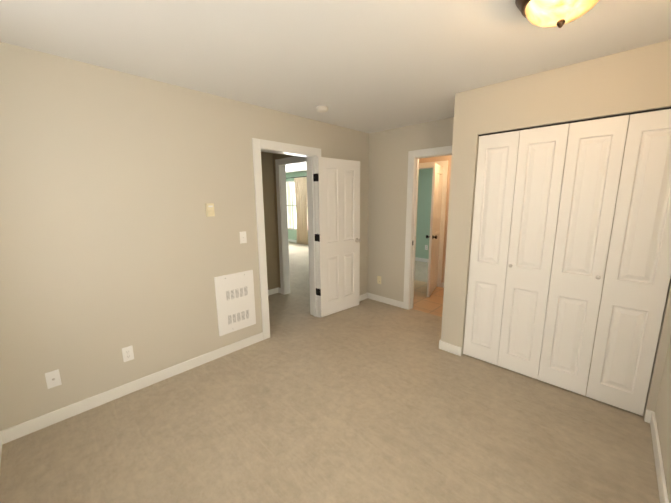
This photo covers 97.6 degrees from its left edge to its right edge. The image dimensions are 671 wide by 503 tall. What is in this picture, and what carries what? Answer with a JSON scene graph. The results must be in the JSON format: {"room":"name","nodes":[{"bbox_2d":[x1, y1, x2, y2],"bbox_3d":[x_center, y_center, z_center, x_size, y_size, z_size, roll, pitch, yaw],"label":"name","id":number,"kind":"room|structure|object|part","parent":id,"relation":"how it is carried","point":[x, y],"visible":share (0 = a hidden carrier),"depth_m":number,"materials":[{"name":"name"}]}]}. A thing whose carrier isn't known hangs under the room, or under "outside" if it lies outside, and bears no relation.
{"room":"empty bedroom","nodes":[
{"label":"empty bedroom","id":0,"kind":"room"},
{"bbox_2d":[0,42,368,430],"bbox_3d":[-0.434,-0.312,3.512,0.150,2.420,5.320,9,14,43],"label":"wall","id":1,"kind":"structure","parent":0,"point":[114,240],"depth_m":2.17,"materials":[{"name":"beige paint"}]},
{"bbox_2d":[0,431,4,464],"bbox_3d":[-1.056,1.354,0.847,2.970,0.090,0.013,9,14,43],"label":"baseboard","id":2,"kind":"structure","parent":1,"relation":"attached to","point":[1,432],"depth_m":1.85,"materials":[{"name":"white wood"}]},
{"bbox_2d":[45,369,61,388],"bbox_3d":[-1.929,0.875,2.008,0.019,0.116,0.070,9,14,43],"label":"outlet plate","id":3,"kind":"object","parent":1,"relation":"attached to","point":[53,378],"visible":1,"depth_m":2.01,"materials":[{"name":"white plastic"}]},
{"bbox_2d":[122,346,133,361],"bbox_3d":[-1.635,0.807,2.315,0.010,0.116,0.070,9,14,43],"label":"outlet","id":4,"kind":"object","parent":1,"relation":"attached to","point":[127,353],"visible":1,"depth_m":2.31,"materials":[{"name":"white plastic"}]},
{"bbox_2d":[2,332,263,442],"bbox_3d":[-1.450,1.053,2.546,0.016,0.090,1.900,9,14,43],"label":"baseboard","id":5,"kind":"structure","parent":1,"relation":"attached to","point":[7,435],"depth_m":2.28,"materials":[{"name":"white wood"}]},
{"bbox_2d":[205,203,214,216],"bbox_3d":[-1.123,-0.373,2.637,0.038,0.116,0.072,9,14,43],"label":"thermostat","id":6,"kind":"object","parent":1,"relation":"attached to","point":[209,207],"visible":1,"depth_m":2.62,"materials":[{"name":"beige plastic"}]},
{"bbox_2d":[214,270,255,335],"bbox_3d":[-0.991,0.506,2.941,0.018,0.590,0.400,9,14,43],"label":"air vent","id":7,"kind":"object","parent":1,"relation":"in","point":[235,300],"visible":1,"depth_m":2.92,"materials":[{"name":"white"}]},
{"bbox_2d":[239,231,246,243],"bbox_3d":[-0.912,-0.139,2.911,0.023,0.116,0.070,9,14,43],"label":"switch plate","id":8,"kind":"object","parent":1,"relation":"attached to","point":[243,238],"visible":1,"depth_m":2.91,"materials":[{"name":"white plastic"}]},
{"bbox_2d":[313,157,360,317],"bbox_3d":[0.061,-0.173,3.848,0.208,1.995,0.711,9,14,43],"label":"bedroom door","id":9,"kind":"structure","parent":1,"relation":"in","point":[337,237],"depth_m":3.80,"materials":[{"name":"white wood"}]},
{"bbox_2d":[359,292,367,300],"bbox_3d":[0.171,0.741,4.212,0.013,0.090,0.950,9,14,43],"label":"baseboard","id":10,"kind":"structure","parent":1,"relation":"attached to","point":[364,296],"depth_m":4.47,"materials":[{"name":"white wood"}]},
{"bbox_2d":[261,152,277,289],"bbox_3d":[-1.862,-0.350,3.797,0.110,2.420,2.740,9,14,43],"label":"wall","id":11,"kind":"structure","parent":0,"point":[268,159],"depth_m":4.58,"materials":[{"name":"beige paint"}]},
{"bbox_2d":[268,287,279,295],"bbox_3d":[-1.808,0.804,3.954,0.020,0.090,2.530,9,14,43],"label":"baseboard","id":12,"kind":"structure","parent":11,"relation":"attached to","point":[276,290],"depth_m":4.78,"materials":[{"name":"white wood"}]},
{"bbox_2d":[272,153,293,287],"bbox_3d":[-0.512,-0.455,4.315,1.090,2.420,0.110,9,14,43],"label":"wall","id":13,"kind":"structure","parent":0,"point":[275,156],"depth_m":4.59,"materials":[{"name":"beige paint"}]},
{"bbox_2d":[0,242,659,502],"bbox_3d":[-1.407,0.544,5.817,10.500,0.060,6.800,9,14,43],"label":"floor carpet","id":14,"kind":"object","parent":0,"point":[367,400],"visible":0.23,"depth_m":1.93,"materials":[{"name":"beige carpet"}]},
{"bbox_2d":[0,0,670,172],"bbox_3d":[-1.425,-1.917,5.373,10.710,0.100,7.020,9,14,43],"label":"ceiling","id":15,"kind":"structure","parent":0,"point":[369,66],"depth_m":1.74,"materials":[{"name":"white paint"}]},
{"bbox_2d":[316,106,327,112],"bbox_3d":[-0.136,-1.424,2.943,0.128,0.036,0.128,9,14,43],"label":"smoke detector","id":16,"kind":"object","parent":15,"relation":"attached to","point":[321,109],"visible":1,"depth_m":2.90,"materials":[{"name":"white plastic"}]},
{"bbox_2d":[515,0,598,27],"bbox_3d":[0.984,-1.065,1.272,0.364,0.173,0.364,9,14,43],"label":"ceiling lamp","id":17,"kind":"object","parent":15,"relation":"attached to","point":[521,5],"depth_m":1.26,"materials":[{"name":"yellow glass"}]},
{"bbox_3d":[0.985,-1.053,1.274,0.282,0.092,0.282,9,14,43],"label":"ceiling lamp shade","id":18,"kind":"part","parent":17,"relation":"part of","materials":[{"name":"yellow glass"}]},
{"bbox_2d":[286,168,432,258],"bbox_3d":[0.682,-1.183,8.324,9.900,2.420,0.110,9,14,43],"label":"wall","id":19,"kind":"structure","parent":0,"point":[424,203],"depth_m":6.95,"materials":[{"name":"green paint"}]},
{"bbox_2d":[286,182,307,228],"bbox_3d":[-1.141,-1.571,10.066,2.800,1.700,0.005,9,14,43],"label":"window","id":20,"kind":"structure","parent":19,"relation":"in","point":[289,202],"depth_m":10.47,"materials":[{"name":"white glass"}]},
{"bbox_2d":[252,138,451,339],"bbox_3d":[-0.942,-0.711,6.530,8.110,2.150,4.930,9,14,43],"label":"door frame","id":21,"kind":"structure","parent":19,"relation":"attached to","point":[308,156],"depth_m":3.77,"materials":[{"name":"white wood"}]},
{"bbox_2d":[288,239,427,262],"bbox_3d":[0.650,-0.028,8.486,9.700,0.090,0.013,9,14,43],"label":"baseboard","id":22,"kind":"structure","parent":19,"relation":"attached to","point":[289,240],"depth_m":7.19,"materials":[{"name":"white wood"}]},
{"bbox_2d":[412,280,443,316],"bbox_3d":[1.634,0.753,4.490,1.750,0.062,1.355,9,14,43],"label":"floor","id":23,"kind":"structure","parent":0,"point":[431,304],"depth_m":4.46,"materials":[{"name":"brown wood"}]},
{"bbox_2d":[419,155,451,282],"bbox_3d":[2.252,-0.517,4.527,2.300,2.420,0.110,9,14,43],"label":"wall","id":24,"kind":"structure","parent":0,"point":[435,159],"depth_m":4.84,"materials":[{"name":"beige paint"}]},
{"bbox_2d":[426,163,442,296],"bbox_3d":[1.599,-0.327,4.636,0.260,1.995,0.674,9,14,43],"label":"bathroom door","id":25,"kind":"structure","parent":24,"relation":"in","point":[436,202],"depth_m":4.52,"materials":[{"name":"white"}]},
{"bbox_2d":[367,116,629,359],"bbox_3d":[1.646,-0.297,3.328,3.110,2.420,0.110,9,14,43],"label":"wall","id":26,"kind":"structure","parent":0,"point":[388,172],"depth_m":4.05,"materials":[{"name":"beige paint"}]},
{"bbox_2d":[377,276,380,283],"bbox_3d":[0.649,0.422,4.352,0.070,0.116,0.010,9,14,43],"label":"outlet","id":27,"kind":"object","parent":26,"relation":"attached to","point":[378,279],"visible":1,"depth_m":4.35,"materials":[{"name":"beige plastic"}]},
{"bbox_2d":[368,293,402,307],"bbox_3d":[0.732,0.717,4.321,0.610,0.090,0.013,9,14,43],"label":"baseboard","id":28,"kind":"structure","parent":26,"relation":"attached to","point":[386,300],"depth_m":4.30,"materials":[{"name":"white wood"}]},
{"bbox_2d":[441,40,670,418],"bbox_3d":[1.858,-0.160,2.549,1.490,2.420,0.740,9,14,43],"label":"wall","id":29,"kind":"structure","parent":0,"point":[633,80],"depth_m":2.19,"materials":[{"name":"beige paint"}]},
{"bbox_2d":[439,339,447,349],"bbox_3d":[1.319,0.901,3.262,0.013,0.090,0.753,9,14,43],"label":"baseboard","id":30,"kind":"structure","parent":29,"relation":"attached to","point":[442,344],"depth_m":2.97,"materials":[{"name":"white wood"}]},
{"bbox_2d":[463,131,519,364],"bbox_3d":[1.364,0.022,2.609,0.305,2.025,0.034,9,14,43],"label":"bifold closet door","id":31,"kind":"structure","parent":29,"relation":"in","point":[497,158],"depth_m":2.58,"materials":[{"name":"white wood"}]},
{"bbox_2d":[498,124,569,378],"bbox_3d":[1.575,0.060,2.387,0.305,2.025,0.067,9,14,43],"label":"bifold closet door","id":32,"kind":"structure","parent":29,"relation":"in","point":[539,173],"depth_m":2.37,"materials":[{"name":"white wood"}]},
{"bbox_2d":[479,107,670,135],"bbox_3d":[1.694,-0.929,2.120,1.240,0.012,0.040,9,14,43],"label":"track rail","id":33,"kind":"object","parent":29,"relation":"attached to","point":[658,109],"visible":0.67,"depth_m":2.06,"materials":[{"name":"black"}]},
{"bbox_2d":[538,115,628,395],"bbox_3d":[1.797,0.096,2.177,0.305,2.025,0.067,9,14,43],"label":"bifold closet door","id":34,"kind":"structure","parent":29,"relation":"in","point":[593,164],"depth_m":2.15,"materials":[{"name":"white wood"}]},
{"bbox_2d":[586,109,670,415],"bbox_3d":[2.031,0.129,1.979,0.305,2.025,0.034,9,14,43],"label":"bifold closet door","id":35,"kind":"structure","parent":29,"relation":"in","point":[635,285],"depth_m":1.97,"materials":[{"name":"white wood"}]},
{"bbox_2d":[655,336,670,502],"bbox_3d":[1.340,0.144,0.878,0.110,2.420,3.910,9,14,43],"label":"wall","id":36,"kind":"structure","parent":0,"point":[663,413],"depth_m":1.71,"materials":[{"name":"beige paint"}]},
{"bbox_2d":[644,409,668,502],"bbox_3d":[1.081,1.325,0.907,0.030,0.090,3.060,9,14,43],"label":"baseboard","id":37,"kind":"structure","parent":36,"relation":"attached to","point":[650,417],"depth_m":1.66,"materials":[{"name":"white wood"}]},
{"bbox_3d":[-1.173,-2.466,9.734,3.400,0.030,0.112,9,14,43],"label":"curtain rod","id":38,"kind":"object","parent":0,"visible":0},
{"bbox_2d":[294,177,307,244],"bbox_3d":[-1.139,-1.340,9.800,0.660,2.200,0.100,9,14,43],"label":"panel","id":39,"kind":"object","parent":38,"relation":"hanging from","point":[300,183],"visible":0.98,"depth_m":9.77,"materials":[{"name":"beige"}]}
]}

